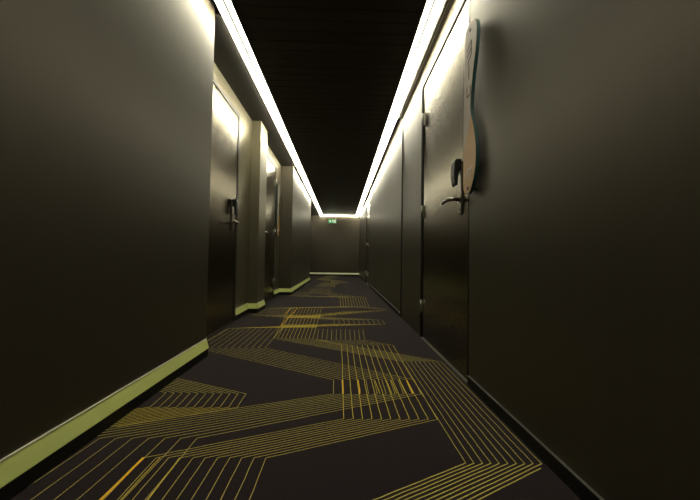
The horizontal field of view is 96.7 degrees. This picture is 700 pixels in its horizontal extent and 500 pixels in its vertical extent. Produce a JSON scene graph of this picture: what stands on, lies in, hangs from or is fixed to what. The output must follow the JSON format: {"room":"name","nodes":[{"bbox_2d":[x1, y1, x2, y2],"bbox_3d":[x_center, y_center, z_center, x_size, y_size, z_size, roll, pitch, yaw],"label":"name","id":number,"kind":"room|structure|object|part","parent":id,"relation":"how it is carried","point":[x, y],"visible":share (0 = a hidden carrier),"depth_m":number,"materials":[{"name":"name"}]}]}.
{"room":"hotel corridor","nodes":[
{"label":"hotel corridor","id":0,"kind":"room"},
{"bbox_2d":[0,0,214,459],"bbox_3d":[-1.100,-0.693,-0.186,0.500,2.620,4.450,1,-2,-2],"label":"wall","id":1,"kind":"structure","parent":0,"point":[106,105],"depth_m":1.10,"materials":[{"name":"paint"}]},
{"bbox_2d":[0,338,208,499],"bbox_3d":[-0.862,0.567,-0.214,0.023,0.108,4.450,1,-2,-2],"label":"baseboard","id":2,"kind":"structure","parent":1,"relation":"attached to","point":[12,467],"depth_m":1.04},
{"bbox_2d":[213,63,280,307],"bbox_3d":[-1.289,-0.587,3.718,0.250,2.620,3.370,1,-2,-2],"label":"wall","id":3,"kind":"structure","parent":0,"point":[245,120],"depth_m":3.41,"materials":[{"name":"beige paint"}]},
{"bbox_2d":[206,77,240,337],"bbox_3d":[-1.117,-0.346,2.656,0.136,2.085,0.990,1,-2,-2],"label":"door","id":4,"kind":"structure","parent":3,"relation":"in","point":[225,144],"depth_m":2.77,"materials":[{"name":"wood"}]},
{"bbox_3d":[-1.132,-0.322,3.000,0.011,0.285,0.048,1,-2,-2],"label":"lock plate","id":5,"kind":"part","parent":4,"relation":"part of","materials":[{"name":"metal"}]},
{"bbox_2d":[235,304,248,319],"bbox_3d":[-1.167,0.661,3.362,0.023,0.108,0.440,1,-2,-2],"label":"baseboard","id":6,"kind":"structure","parent":3,"relation":"attached to","point":[239,310],"depth_m":3.32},
{"bbox_2d":[264,154,276,302],"bbox_3d":[-1.166,-0.298,4.427,0.136,2.085,0.975,1,-2,-2],"label":"door","id":7,"kind":"structure","parent":3,"relation":"in","point":[270,231],"depth_m":4.60,"materials":[{"name":"wood"}]},
{"bbox_2d":[276,184,279,236],"bbox_3d":[-1.182,-0.644,5.083,0.037,0.864,0.162,1,-2,-2],"label":"plaque","id":8,"kind":"object","parent":3,"relation":"attached to","point":[278,185],"visible":1,"depth_m":5.03,"materials":[{"name":"paint"}]},
{"bbox_2d":[248,121,267,302],"bbox_3d":[-1.237,-0.585,3.775,0.357,2.620,0.320,1,-2,-2],"label":"wall","id":9,"kind":"structure","parent":0,"point":[256,267],"depth_m":3.63,"materials":[{"name":"beige paint"}]},
{"bbox_2d":[248,303,256,312],"bbox_3d":[-1.127,0.668,3.576,0.107,0.108,0.023,1,-2,-2],"label":"baseboard","id":10,"kind":"structure","parent":9,"relation":"attached to","point":[250,305],"depth_m":3.57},
{"bbox_2d":[257,300,264,312],"bbox_3d":[-1.070,0.674,3.745,0.023,0.108,0.320,1,-2,-2],"label":"baseboard","id":11,"kind":"structure","parent":9,"relation":"attached to","point":[262,303],"depth_m":3.72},
{"bbox_2d":[279,166,310,288],"bbox_3d":[-1.298,-0.496,6.993,0.500,2.620,3.180,1,-2,-2],"label":"wall","id":12,"kind":"structure","parent":0,"point":[295,213],"depth_m":5.62,"materials":[{"name":"paint"}]},
{"bbox_2d":[279,288,290,294],"bbox_3d":[-1.126,0.718,5.366,0.206,0.108,0.023,1,-2,-2],"label":"baseboard","id":13,"kind":"structure","parent":12,"relation":"attached to","point":[280,289],"depth_m":5.36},
{"bbox_2d":[291,278,309,294],"bbox_3d":[-1.060,0.763,6.965,0.023,0.108,3.180,1,-2,-2],"label":"baseboard","id":14,"kind":"structure","parent":12,"relation":"attached to","point":[308,279],"depth_m":6.38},
{"bbox_2d":[11,275,580,499],"bbox_3d":[-1.195,0.772,4.550,3.883,0.052,14.400,1,-2,-2],"label":"floor","id":15,"kind":"structure","parent":0,"point":[324,391],"depth_m":1.18,"materials":[{"name":"carpet"}]},
{"bbox_2d":[214,0,424,214],"bbox_3d":[-1.157,-1.704,4.618,3.883,0.433,14.400,1,-2,-2],"label":"ceiling","id":16,"kind":"structure","parent":0,"point":[332,69],"depth_m":2.74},
{"bbox_2d":[214,0,322,214],"bbox_3d":[-0.888,-1.477,5.356,0.106,0.069,12.272,1,-2,-2],"label":"light strip","id":17,"kind":"object","parent":16,"relation":"attached to","point":[227,8],"visible":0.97,"depth_m":2.69,"materials":[{"name":"white plastic"}]},
{"bbox_2d":[328,215,335,222],"bbox_3d":[-0.651,-1.141,11.435,0.310,0.324,0.034,1,-2,-2],"label":"exit sign","id":18,"kind":"object","parent":16,"relation":"hanging from","point":[329,220],"visible":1,"depth_m":11.42,"materials":[{"name":"green plastic"}]},
{"bbox_2d":[320,215,355,215],"bbox_3d":[-0.397,-1.299,11.548,1.440,0.066,0.074,1,-2,-2],"label":"light strip","id":19,"kind":"object","parent":16,"relation":"attached to","point":[320,215],"visible":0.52,"depth_m":11.52,"materials":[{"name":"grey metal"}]},
{"bbox_2d":[356,0,444,215],"bbox_3d":[0.432,-1.455,5.392,0.110,0.069,12.272,1,-2,-2],"label":"light strip","id":20,"kind":"object","parent":16,"relation":"attached to","point":[431,9],"visible":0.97,"depth_m":2.66,"materials":[{"name":"white plastic"}]},
{"bbox_2d":[310,213,359,272],"bbox_3d":[-1.369,-0.368,11.681,3.883,2.620,0.200,1,-2,-2],"label":"wall","id":21,"kind":"structure","parent":0,"point":[334,247],"depth_m":11.60,"materials":[{"name":"paint"}]},
{"bbox_2d":[310,272,358,275],"bbox_3d":[-1.396,0.885,11.539,3.463,0.108,0.023,1,-2,-2],"label":"baseboard","id":22,"kind":"structure","parent":21,"relation":"attached to","point":[310,274],"depth_m":11.55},
{"bbox_2d":[359,118,401,311],"bbox_3d":[0.576,-0.452,7.559,0.220,2.620,8.150,1,-2,-2],"label":"wall","id":23,"kind":"structure","parent":0,"point":[385,188],"depth_m":4.65,"materials":[{"name":"paint"}]},
{"bbox_2d":[368,285,399,316],"bbox_3d":[0.502,0.774,5.437,0.012,0.048,3.970,1,-2,-2],"label":"baseboard","id":24,"kind":"structure","parent":23,"relation":"attached to","point":[373,289],"depth_m":4.41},
{"bbox_2d":[400,117,402,317],"bbox_3d":[0.584,-0.373,3.466,0.024,2.235,0.030,1,-2,-2],"label":"trim","id":25,"kind":"structure","parent":23,"relation":"attached to","point":[402,117],"depth_m":3.46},
{"bbox_2d":[469,0,699,499],"bbox_3d":[0.794,-0.668,-0.360,0.220,2.620,4.000,1,-2,-2],"label":"wall","id":26,"kind":"structure","parent":0,"point":[584,204],"depth_m":0.82,"materials":[{"name":"paint"}]},
{"bbox_2d":[398,0,453,117],"bbox_3d":[0.679,-1.575,0.587,0.118,0.012,5.850,1,-2,-2],"label":"trim","id":27,"kind":"structure","parent":26,"relation":"attached to","point":[449,6],"depth_m":2.37,"materials":[{"name":"metal"}]},
{"bbox_2d":[463,19,480,193],"bbox_3d":[0.615,-0.714,1.559,0.037,0.864,0.162,1,-2,-2],"label":"plaque","id":28,"kind":"object","parent":26,"relation":"attached to","point":[471,151],"visible":1,"depth_m":1.54,"materials":[{"name":"paint"}]},
{"bbox_2d":[467,375,603,499],"bbox_3d":[0.662,0.615,-0.401,0.012,0.048,3.995,1,-2,-2],"label":"baseboard","id":29,"kind":"structure","parent":26,"relation":"attached to","point":[568,478],"depth_m":1.02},
{"bbox_3d":[0.599,-0.440,7.999,0.150,2.620,1.070,1,-2,-2],"label":"wall","id":30,"kind":"structure","parent":0,"visible":0},
{"bbox_2d":[365,199,369,284],"bbox_3d":[0.450,-0.185,7.998,0.136,2.106,0.990,1,-2,-2],"label":"door","id":31,"kind":"structure","parent":30,"relation":"in","point":[368,204],"depth_m":8.00,"materials":[{"name":"wood"}]},
{"bbox_3d":[0.748,-0.588,2.564,0.150,2.620,1.850,1,-2,-2],"label":"wall","id":32,"kind":"structure","parent":0,"visible":0},
{"bbox_2d":[401,89,421,335],"bbox_3d":[0.621,-0.321,3.044,0.061,2.108,0.808,1,-2,-2],"label":"wall","id":33,"kind":"structure","parent":32,"relation":"attached to","point":[412,129],"depth_m":2.96,"materials":[{"name":"paint"}]},
{"bbox_2d":[403,0,463,126],"bbox_3d":[0.651,-1.451,2.569,0.061,0.127,1.820,1,-2,-2],"label":"trim","id":34,"kind":"structure","parent":32,"relation":"attached to","point":[456,5],"depth_m":2.29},
{"bbox_2d":[420,0,469,382],"bbox_3d":[0.611,-0.345,2.135,0.136,2.106,1.005,1,-2,-2],"label":"door","id":35,"kind":"structure","parent":32,"relation":"in","point":[444,262],"depth_m":2.01,"materials":[{"name":"wood"}]},
{"bbox_3d":[0.586,-0.287,1.817,0.070,0.048,0.151,1,-2,-2],"label":"lever handle","id":36,"kind":"part","parent":35,"relation":"part of","materials":[{"name":"metal"}]},
{"bbox_3d":[0.626,-0.345,1.768,0.011,0.285,0.048,1,-2,-2],"label":"lock plate","id":37,"kind":"part","parent":35,"relation":"part of","materials":[{"name":"metal"}]}
]}

